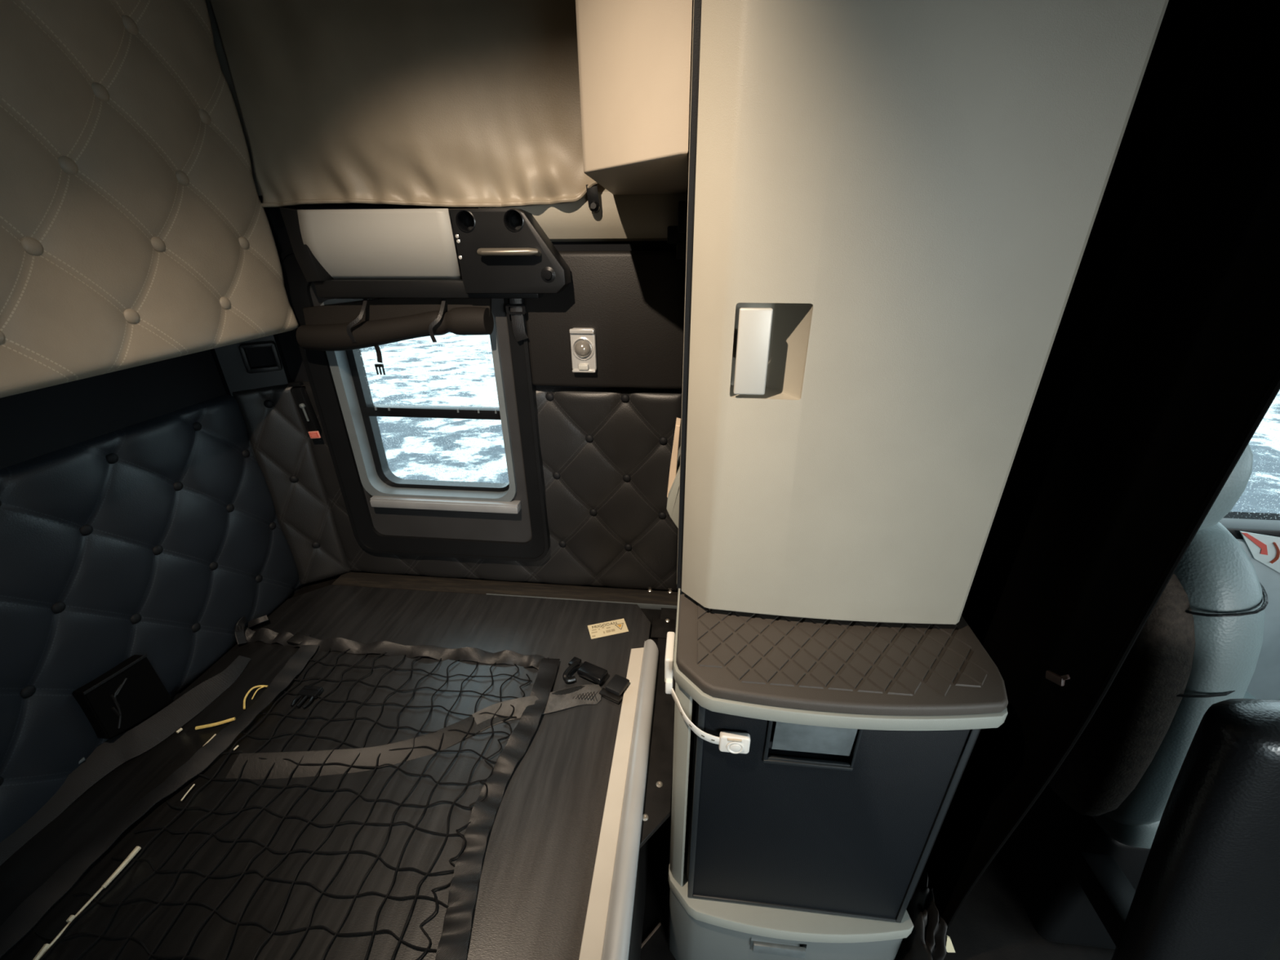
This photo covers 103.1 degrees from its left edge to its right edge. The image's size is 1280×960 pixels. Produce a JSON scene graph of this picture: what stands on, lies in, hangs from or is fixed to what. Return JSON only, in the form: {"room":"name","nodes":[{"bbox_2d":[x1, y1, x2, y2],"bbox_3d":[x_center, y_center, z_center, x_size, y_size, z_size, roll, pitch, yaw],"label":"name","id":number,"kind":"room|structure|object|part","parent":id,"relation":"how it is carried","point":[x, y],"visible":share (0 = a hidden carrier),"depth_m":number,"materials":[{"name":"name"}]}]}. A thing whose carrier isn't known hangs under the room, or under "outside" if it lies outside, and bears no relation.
{"room":"vehicle interior","nodes":[
{"label":"vehicle interior","id":0,"kind":"room"},
{"bbox_2d":[0,349,306,711],"bbox_3d":[-1.260,0.171,0.266,0.055,2.480,2.660,2,26,6],"label":"wall","id":1,"kind":"structure","parent":0,"point":[33,424],"depth_m":1.07,"materials":[{"name":"black fabric"}]},
{"bbox_2d":[0,0,298,398],"bbox_3d":[-1.060,-0.580,0.381,0.246,1.148,1.516,2,26,6],"label":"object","id":2,"kind":"object","parent":1,"relation":"attached to","point":[135,230],"visible":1,"depth_m":0.87,"materials":[{"name":"beige leather"}]},
{"bbox_2d":[208,0,600,213],"bbox_3d":[-0.475,-0.933,0.976,0.789,0.754,0.045,2,26,6],"label":"curtain","id":3,"kind":"object","parent":2,"relation":"hanging from","point":[424,103],"visible":0.92,"depth_m":1.04,"materials":[{"name":"leather"}]},
{"bbox_3d":[-0.099,-0.593,1.104,0.022,0.024,0.028,2,26,6],"label":"snap knob","id":4,"kind":"part","parent":3,"relation":"part of","materials":[{"name":"black plastic"}]},
{"bbox_2d":[0,394,301,842],"bbox_3d":[-1.150,0.296,1.004,0.027,0.640,1.138,2,26,6],"label":"wall panel","id":5,"kind":"object","parent":1,"relation":"attached to","point":[154,537],"visible":0.96,"depth_m":1.10,"materials":[{"name":"black leather"}]},
{"bbox_2d":[72,653,173,738],"bbox_3d":[-1.124,0.477,1.111,0.034,0.171,0.132,2,26,6],"label":"pouch","id":6,"kind":"object","parent":5,"relation":"attached to","point":[131,691],"visible":1,"depth_m":1.09,"materials":[{"name":"black fabric"}]},
{"bbox_2d":[258,195,682,591],"bbox_3d":[-0.194,-0.351,1.338,1.920,2.480,0.060,2,26,6],"label":"wall","id":7,"kind":"structure","parent":0,"point":[288,341],"depth_m":1.24,"materials":[{"name":"black plastic"}]},
{"bbox_2d":[209,333,302,584],"bbox_3d":[-1.047,-0.562,1.249,0.115,1.950,0.100,2,26,6],"label":"trim","id":8,"kind":"structure","parent":7,"relation":"attached to","point":[228,359],"depth_m":1.36,"materials":[{"name":"black plastic"}]},
{"bbox_2d":[238,341,282,373],"bbox_3d":[-1.000,-0.324,1.342,0.078,0.073,0.028,-15,29,-27],"label":"cubby","id":9,"kind":"object","parent":7,"relation":"attached to","point":[259,357],"visible":1,"depth_m":1.34,"materials":[{"name":"black plastic"}]},
{"bbox_3d":[-1.006,-0.328,1.351,0.068,0.064,0.004,-15,29,-27],"label":"plate","id":10,"kind":"part","parent":9,"relation":"part of","materials":[{"name":"black plastic"}]},
{"bbox_2d":[231,384,351,585],"bbox_3d":[-1.026,0.037,1.526,0.147,0.640,0.016,-15,29,-27],"label":"wall panel","id":11,"kind":"object","parent":7,"relation":"attached to","point":[279,438],"visible":0.98,"depth_m":1.50,"materials":[{"name":"black leather"}]},
{"bbox_2d":[287,381,320,438],"bbox_3d":[-0.935,-0.193,1.420,0.049,0.164,0.022,2,26,6],"label":"hammer","id":12,"kind":"object","parent":11,"relation":"attached to","point":[300,395],"depth_m":1.42,"materials":[{"name":"black plastic"}]},
{"bbox_3d":[-0.935,-0.188,1.415,0.016,0.051,0.009,2,26,6],"label":"lever","id":13,"kind":"part","parent":12,"relation":"part of","materials":[{"name":"grey metal"}]},
{"bbox_3d":[-0.934,-0.197,1.420,0.042,0.126,0.018,2,26,6],"label":"plate","id":14,"kind":"part","parent":12,"relation":"part of","materials":[{"name":"black plastic"}]},
{"bbox_3d":[-0.927,-0.129,1.448,0.033,0.024,0.004,2,26,6],"label":"label plate","id":15,"kind":"part","parent":12,"relation":"part of","materials":[{"name":"red plastic"}]},
{"bbox_2d":[205,0,604,195],"bbox_3d":[-0.482,-1.066,0.988,1.200,0.885,0.015,2,26,6],"label":"trim","id":16,"kind":"structure","parent":7,"relation":"attached to","point":[217,41],"depth_m":1.11,"materials":[{"name":"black plastic"}]},
{"bbox_2d":[279,248,550,561],"bbox_3d":[-0.585,-0.171,1.433,0.623,0.881,0.100,2,26,6],"label":"window","id":17,"kind":"structure","parent":7,"relation":"in","point":[388,513],"depth_m":1.48,"materials":[{"name":"black plastic"}]},
{"bbox_2d":[296,297,493,374],"bbox_3d":[-0.608,-0.358,1.263,0.493,0.197,0.074,2,26,6],"label":"roller blind","id":18,"kind":"object","parent":17,"relation":"attached to","point":[365,323],"depth_m":1.25,"materials":[{"name":"black fabric"}]},
{"bbox_3d":[-0.582,-0.162,1.430,0.525,0.765,0.021,2,26,6],"label":"panel","id":19,"kind":"part","parent":17,"relation":"part of","materials":[{"name":"grey plastic"}]},
{"bbox_3d":[-0.579,0.071,1.512,0.455,0.028,0.035,2,26,6],"label":"sill","id":20,"kind":"part","parent":17,"relation":"part of","materials":[{"name":"grey metal"}]},
{"bbox_2d":[280,207,571,298],"bbox_3d":[-0.488,-0.516,1.160,0.649,0.194,0.100,2,26,6],"label":"control panel","id":21,"kind":"object","parent":7,"relation":"attached to","point":[504,253],"visible":1,"depth_m":1.15,"materials":[{"name":"black plastic"}]},
{"bbox_3d":[-0.604,-0.543,1.179,0.387,0.149,0.062,2,26,6],"label":"panel","id":22,"kind":"part","parent":21,"relation":"part of","materials":[{"name":"white plastic"}]},
{"bbox_3d":[-0.287,-0.497,1.111,0.138,0.019,0.037,2,26,6],"label":"latch handle","id":23,"kind":"part","parent":21,"relation":"part of","materials":[{"name":"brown metal"}]},
{"bbox_2d":[505,298,528,341],"bbox_3d":[-0.298,-0.391,1.238,0.048,0.108,0.012,2,26,6],"label":"strap buckle","id":24,"kind":"object","parent":21,"relation":"hanging from","point":[515,308],"visible":0.93,"depth_m":1.23,"materials":[{"name":"black fabric"}]},
{"bbox_3d":[-0.299,-0.413,1.228,0.048,0.024,0.012,2,26,6],"label":"buckle frame","id":25,"kind":"part","parent":24,"relation":"part of","materials":[{"name":"black plastic"}]},
{"bbox_2d":[292,381,682,591],"bbox_3d":[-0.430,0.040,1.508,1.108,0.646,0.023,2,26,6],"label":"wall panel","id":26,"kind":"object","parent":7,"relation":"attached to","point":[606,453],"visible":0.88,"depth_m":1.48,"materials":[{"name":"black leather"}]},
{"bbox_2d":[478,188,688,241],"bbox_3d":[-0.123,-0.598,1.150,0.478,0.105,0.050,2,26,6],"label":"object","id":27,"kind":"structure","parent":7,"relation":"attached to","point":[628,217],"depth_m":1.13,"materials":[{"name":"grey plastic"}]},
{"bbox_2d":[524,250,685,388],"bbox_3d":[-0.084,-0.388,1.253,0.403,0.322,0.038,2,26,6],"label":"wall panel","id":28,"kind":"object","parent":7,"relation":"attached to","point":[633,301],"visible":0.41,"depth_m":1.23,"materials":[{"name":"black plastic"}]},
{"bbox_2d":[568,327,597,373],"bbox_3d":[-0.141,-0.319,1.256,0.062,0.107,0.037,2,26,6],"label":"light","id":29,"kind":"object","parent":28,"relation":"attached to","point":[583,340],"visible":1,"depth_m":1.25,"materials":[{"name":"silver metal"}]},
{"bbox_2d":[578,364,588,370],"bbox_3d":[-0.141,-0.282,1.269,0.024,0.014,0.012,2,26,6],"label":"switch","id":30,"kind":"object","parent":29,"relation":"attached to","point":[581,366],"depth_m":1.26,"materials":[{"name":"white plastic"}]},
{"bbox_2d":[575,0,693,195],"bbox_3d":[-0.001,-0.919,0.697,0.174,0.894,0.527,2,26,6],"label":"locker","id":31,"kind":"object","parent":7,"relation":"attached to","point":[635,56],"visible":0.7,"depth_m":0.69,"materials":[{"name":"beige plastic"}]},
{"bbox_2d":[685,698,698,879],"bbox_3d":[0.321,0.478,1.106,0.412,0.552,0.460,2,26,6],"label":"trim strip","id":32,"kind":"object","parent":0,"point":[695,704],"depth_m":0.96,"materials":[{"name":"plastic"}]},
{"bbox_2d":[640,780,1279,959],"bbox_3d":[0.412,1.383,0.648,3.400,0.060,2.660,2,26,6],"label":"floor","id":33,"kind":"structure","parent":0,"point":[993,922],"depth_m":1.22,"materials":[{"name":"rubber"}]},
{"bbox_2d":[290,572,678,959],"bbox_3d":[-0.593,1.005,0.776,1.226,0.522,2.198,2,26,6],"label":"bunk","id":34,"kind":"object","parent":33,"relation":"on","point":[637,802],"visible":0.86,"depth_m":1.09,"materials":[{"name":"black paint"}]},
{"bbox_2d":[0,584,650,959],"bbox_3d":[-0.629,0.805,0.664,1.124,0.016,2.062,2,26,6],"label":"mattress","id":35,"kind":"object","parent":34,"relation":"on","point":[534,888],"visible":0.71,"depth_m":0.98,"materials":[{"name":"grey fabric"}]},
{"bbox_2d":[0,655,251,865],"bbox_3d":[-1.103,0.572,1.101,0.088,0.046,0.540,7,27,15],"label":"strap","id":36,"kind":"object","parent":35,"relation":"on","point":[122,748],"visible":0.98,"depth_m":1.09,"materials":[{"name":"grey fabric"}]},
{"bbox_2d":[32,684,267,959],"bbox_3d":[-0.923,0.627,0.998,0.153,0.014,0.544,-7,26,-12],"label":"pull cord","id":37,"kind":"object","parent":35,"relation":"on","point":[46,947],"visible":1,"depth_m":0.89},
{"bbox_3d":[-0.922,0.733,0.777,0.008,0.008,0.036,-3,26,-5],"label":"cord","id":38,"kind":"part","parent":37,"relation":"part of","materials":[{"name":"beige plastic"}]},
{"bbox_3d":[-0.921,0.711,0.823,0.009,0.009,0.007,1,26,4],"label":"cord","id":39,"kind":"part","parent":37,"relation":"part of","materials":[{"name":"beige plastic"}]},
{"bbox_3d":[-0.918,0.720,0.807,0.011,0.005,0.135,2,26,6],"label":"cord","id":40,"kind":"part","parent":37,"relation":"part of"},
{"bbox_3d":[-0.909,0.678,0.891,0.009,0.009,0.063,1,26,3],"label":"cord","id":41,"kind":"part","parent":37,"relation":"part of","materials":[{"name":"beige plastic"}]},
{"bbox_3d":[-0.899,0.621,1.011,0.003,0.002,0.033,-1,26,0],"label":"cord","id":42,"kind":"part","parent":37,"relation":"part of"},
{"bbox_3d":[-0.945,0.536,1.190,0.057,0.013,0.146,13,29,26],"label":"yellow cord","id":43,"kind":"part","parent":37,"relation":"part of","materials":[{"name":"yellow fabric"}]},
{"bbox_2d":[0,614,629,959],"bbox_3d":[-0.626,0.596,1.017,1.102,0.069,0.802,4,26,9],"label":"net","id":44,"kind":"object","parent":35,"relation":"on","point":[453,944],"visible":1,"depth_m":0.99,"materials":[{"name":"black fabric"}]},
{"bbox_2d":[290,684,323,708],"bbox_3d":[-0.800,0.519,1.219,0.049,0.014,0.060,2,26,6],"label":"side release buckle","id":45,"kind":"object","parent":44,"relation":"on","point":[312,692],"visible":1,"depth_m":1.22,"materials":[{"name":"black plastic"}]},
{"bbox_3d":[-0.070,0.516,1.216,0.056,0.012,0.018,14,29,27],"label":"anchor plate","id":46,"kind":"part","parent":44,"relation":"part of","materials":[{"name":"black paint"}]},
{"bbox_2d":[225,684,601,779],"bbox_3d":[-0.470,0.569,1.121,0.792,0.020,0.111,-6,26,-12],"label":"strap","id":47,"kind":"object","parent":35,"relation":"on","point":[255,768],"visible":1,"depth_m":1.09,"materials":[{"name":"grey fabric"}]},
{"bbox_2d":[587,618,628,639],"bbox_3d":[-0.091,0.420,1.438,0.107,0.001,0.056,-7,26,-14],"label":"label","id":48,"kind":"object","parent":35,"relation":"on","point":[617,626],"visible":1,"depth_m":1.44,"materials":[{"name":"beige paper"}]},
{"bbox_2d":[591,626,614,636],"bbox_3d":[-0.105,0.424,1.429,0.067,0.001,0.029,-10,27,-19],"label":"print","id":49,"kind":"object","parent":48,"relation":"on","point":[596,631],"depth_m":1.43},
{"bbox_3d":[0.062,0.521,1.263,0.060,0.012,0.748,2,26,6],"label":"plate","id":50,"kind":"part","parent":34,"relation":"part of","materials":[{"name":"black paint"}]},
{"bbox_3d":[0.069,0.424,1.448,0.070,0.005,0.075,2,26,6],"label":"cross plate","id":51,"kind":"part","parent":34,"relation":"part of","materials":[{"name":"black paint"}]},
{"bbox_2d":[640,921,661,948],"bbox_3d":[0.007,1.087,1.193,0.114,0.008,0.008,-23,33,-38],"label":"trim","id":52,"kind":"structure","parent":33,"relation":"on","point":[644,941],"depth_m":1.21,"materials":[{"name":"grey plastic"}]},
{"bbox_2d":[668,588,1008,959],"bbox_3d":[0.333,0.564,1.230,0.494,0.910,0.742,2,26,6],"label":"base cabinet","id":53,"kind":"object","parent":33,"relation":"on","point":[864,675],"visible":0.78,"depth_m":0.80,"materials":[{"name":"grey plastic"}]},
{"bbox_3d":[0.107,0.428,1.215,0.028,0.556,0.677,2,26,6],"label":"panel","id":54,"kind":"part","parent":53,"relation":"part of","materials":[{"name":"grey plastic"}]},
{"bbox_2d":[664,631,750,753],"bbox_3d":[0.088,0.353,0.821,0.069,0.119,0.189,-20,32,-35],"label":"lock","id":55,"kind":"object","parent":53,"relation":"attached to","point":[733,742],"visible":1,"depth_m":0.79,"materials":[{"name":"white plastic"}]},
{"bbox_3d":[0.273,0.924,1.000,0.101,0.028,0.008,2,26,6],"label":"handle","id":56,"kind":"part","parent":53,"relation":"part of","materials":[{"name":"grey plastic"}]},
{"bbox_3d":[0.328,0.849,1.373,0.465,0.272,0.732,2,26,6],"label":"drawer","id":57,"kind":"part","parent":53,"relation":"part of","materials":[{"name":"grey plastic"}]},
{"bbox_2d":[685,698,979,922],"bbox_3d":[0.319,0.485,1.091,0.412,0.552,0.493,2,26,6],"label":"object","id":58,"kind":"object","parent":53,"relation":"in","point":[847,822],"visible":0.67,"depth_m":0.86,"materials":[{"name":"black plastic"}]},
{"bbox_2d":[675,588,1008,715],"bbox_3d":[0.330,0.166,1.039,0.486,0.020,0.730,2,26,6],"label":"countertop","id":59,"kind":"structure","parent":53,"relation":"on","point":[991,697],"depth_m":0.74,"materials":[{"name":"brown plastic"}]},
{"bbox_2d":[676,0,1168,624],"bbox_3d":[0.318,-0.589,0.766,0.470,1.546,0.575,2,26,6],"label":"locker","id":60,"kind":"object","parent":59,"relation":"on","point":[893,206],"visible":1,"depth_m":0.62,"materials":[{"name":"beige plastic"}]},
{"bbox_2d":[666,417,680,528],"bbox_3d":[0.088,-0.028,1.159,0.045,0.248,0.180,2,26,6],"label":"folding table leaf","id":61,"kind":"object","parent":60,"relation":"attached to","point":[673,494],"visible":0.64,"depth_m":1.09,"materials":[{"name":"grey plastic"}]},
{"bbox_2d":[666,200,687,259],"bbox_3d":[0.085,-0.533,1.089,0.050,0.109,0.090,2,26,6],"label":"bunk latch","id":62,"kind":"object","parent":60,"relation":"attached to","point":[677,235],"visible":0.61,"depth_m":1.06,"materials":[{"name":"black plastic"}]},
{"bbox_3d":[0.152,-0.181,0.700,0.042,0.113,0.066,2,26,6],"label":"handle","id":63,"kind":"part","parent":60,"relation":"part of","materials":[{"name":"white plastic"}]},
{"bbox_3d":[0.555,0.441,1.181,0.029,0.556,0.655,2,26,6],"label":"panel","id":64,"kind":"part","parent":53,"relation":"part of","materials":[{"name":"black plastic"}]},
{"bbox_2d":[893,869,947,959],"bbox_3d":[0.565,0.954,1.051,0.072,0.358,0.227,2,26,6],"label":"fabric bundle","id":65,"kind":"object","parent":33,"relation":"on","point":[926,940],"visible":0.52,"depth_m":0.99,"materials":[{"name":"black fabric"}]},
{"bbox_2d":[945,935,955,952],"bbox_3d":[0.596,0.891,0.975,0.027,0.055,0.003,2,26,6],"label":"paper scrap","id":66,"kind":"object","parent":33,"relation":"on","point":[949,948],"visible":0.8,"depth_m":0.98,"materials":[{"name":"white paper"}]},
{"bbox_2d":[997,443,1279,959],"bbox_3d":[1.079,0.485,0.975,0.651,1.247,0.614,2,26,6],"label":"seat","id":67,"kind":"object","parent":33,"relation":"on","point":[1157,835],"visible":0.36,"depth_m":0.77,"materials":[{"name":"grey leather"}]},
{"bbox_3d":[1.157,0.822,1.227,0.440,0.420,0.360,2,26,6],"label":"seat","id":68,"kind":"part","parent":67,"relation":"part of","materials":[{"name":"black leather"}]},
{"bbox_2d":[1092,690,1256,848],"bbox_3d":[1.164,0.583,1.112,0.500,0.130,0.420,2,26,6],"label":"seat cushion","id":69,"kind":"object","parent":67,"relation":"on","point":[1131,828],"depth_m":0.95,"materials":[{"name":"grey leather"}]},
{"bbox_3d":[0.918,0.298,0.999,0.178,0.624,0.439,2,26,6],"label":"backrest","id":70,"kind":"part","parent":67,"relation":"part of","materials":[{"name":"grey leather"}]},
{"bbox_3d":[0.874,0.618,0.767,0.296,0.730,0.084,2,26,6],"label":"armrest","id":71,"kind":"part","parent":67,"relation":"part of","materials":[{"name":"black leather"}]},
{"bbox_2d":[1222,511,1279,519],"bbox_3d":[1.484,-0.233,1.061,1.480,2.480,0.060,2,26,6],"label":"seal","id":72,"kind":"structure","parent":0,"point":[1243,515],"depth_m":1.23,"materials":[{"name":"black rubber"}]},
{"bbox_2d":[1218,518,1279,700],"bbox_3d":[1.425,0.004,1.124,1.290,1.960,0.095,2,26,6],"label":"door","id":73,"kind":"structure","parent":72,"relation":"in","point":[1260,539],"depth_m":1.19,"materials":[{"name":"grey plastic"}]},
{"bbox_3d":[1.428,0.508,1.356,1.290,0.850,0.058,2,26,6],"label":"panel","id":74,"kind":"part","parent":73,"relation":"part of","materials":[{"name":"grey plastic"}]},
{"bbox_3d":[0.393,-0.899,-0.445,3.400,0.040,2.660,2,26,6],"label":"ceiling","id":75,"kind":"structure","parent":0,"visible":0},
{"bbox_2d":[923,0,1279,933],"bbox_3d":[0.630,-0.127,0.810,0.059,2.400,0.637,2,26,6],"label":"curtain","id":76,"kind":"object","parent":75,"relation":"hanging from","point":[1162,369],"visible":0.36,"depth_m":0.64,"materials":[{"name":"black fabric"}]},
{"label":"outside","id":77,"kind":"structure","parent":0,"visible":0},
{"bbox_2d":[360,332,1279,513],"bbox_3d":[0.020,2.444,1.171,120.000,0.020,120.000,2,26,6],"label":"ground","id":78,"kind":"structure","parent":77,"point":[453,370],"depth_m":8.11,"materials":[{"name":"snow"}]}
]}

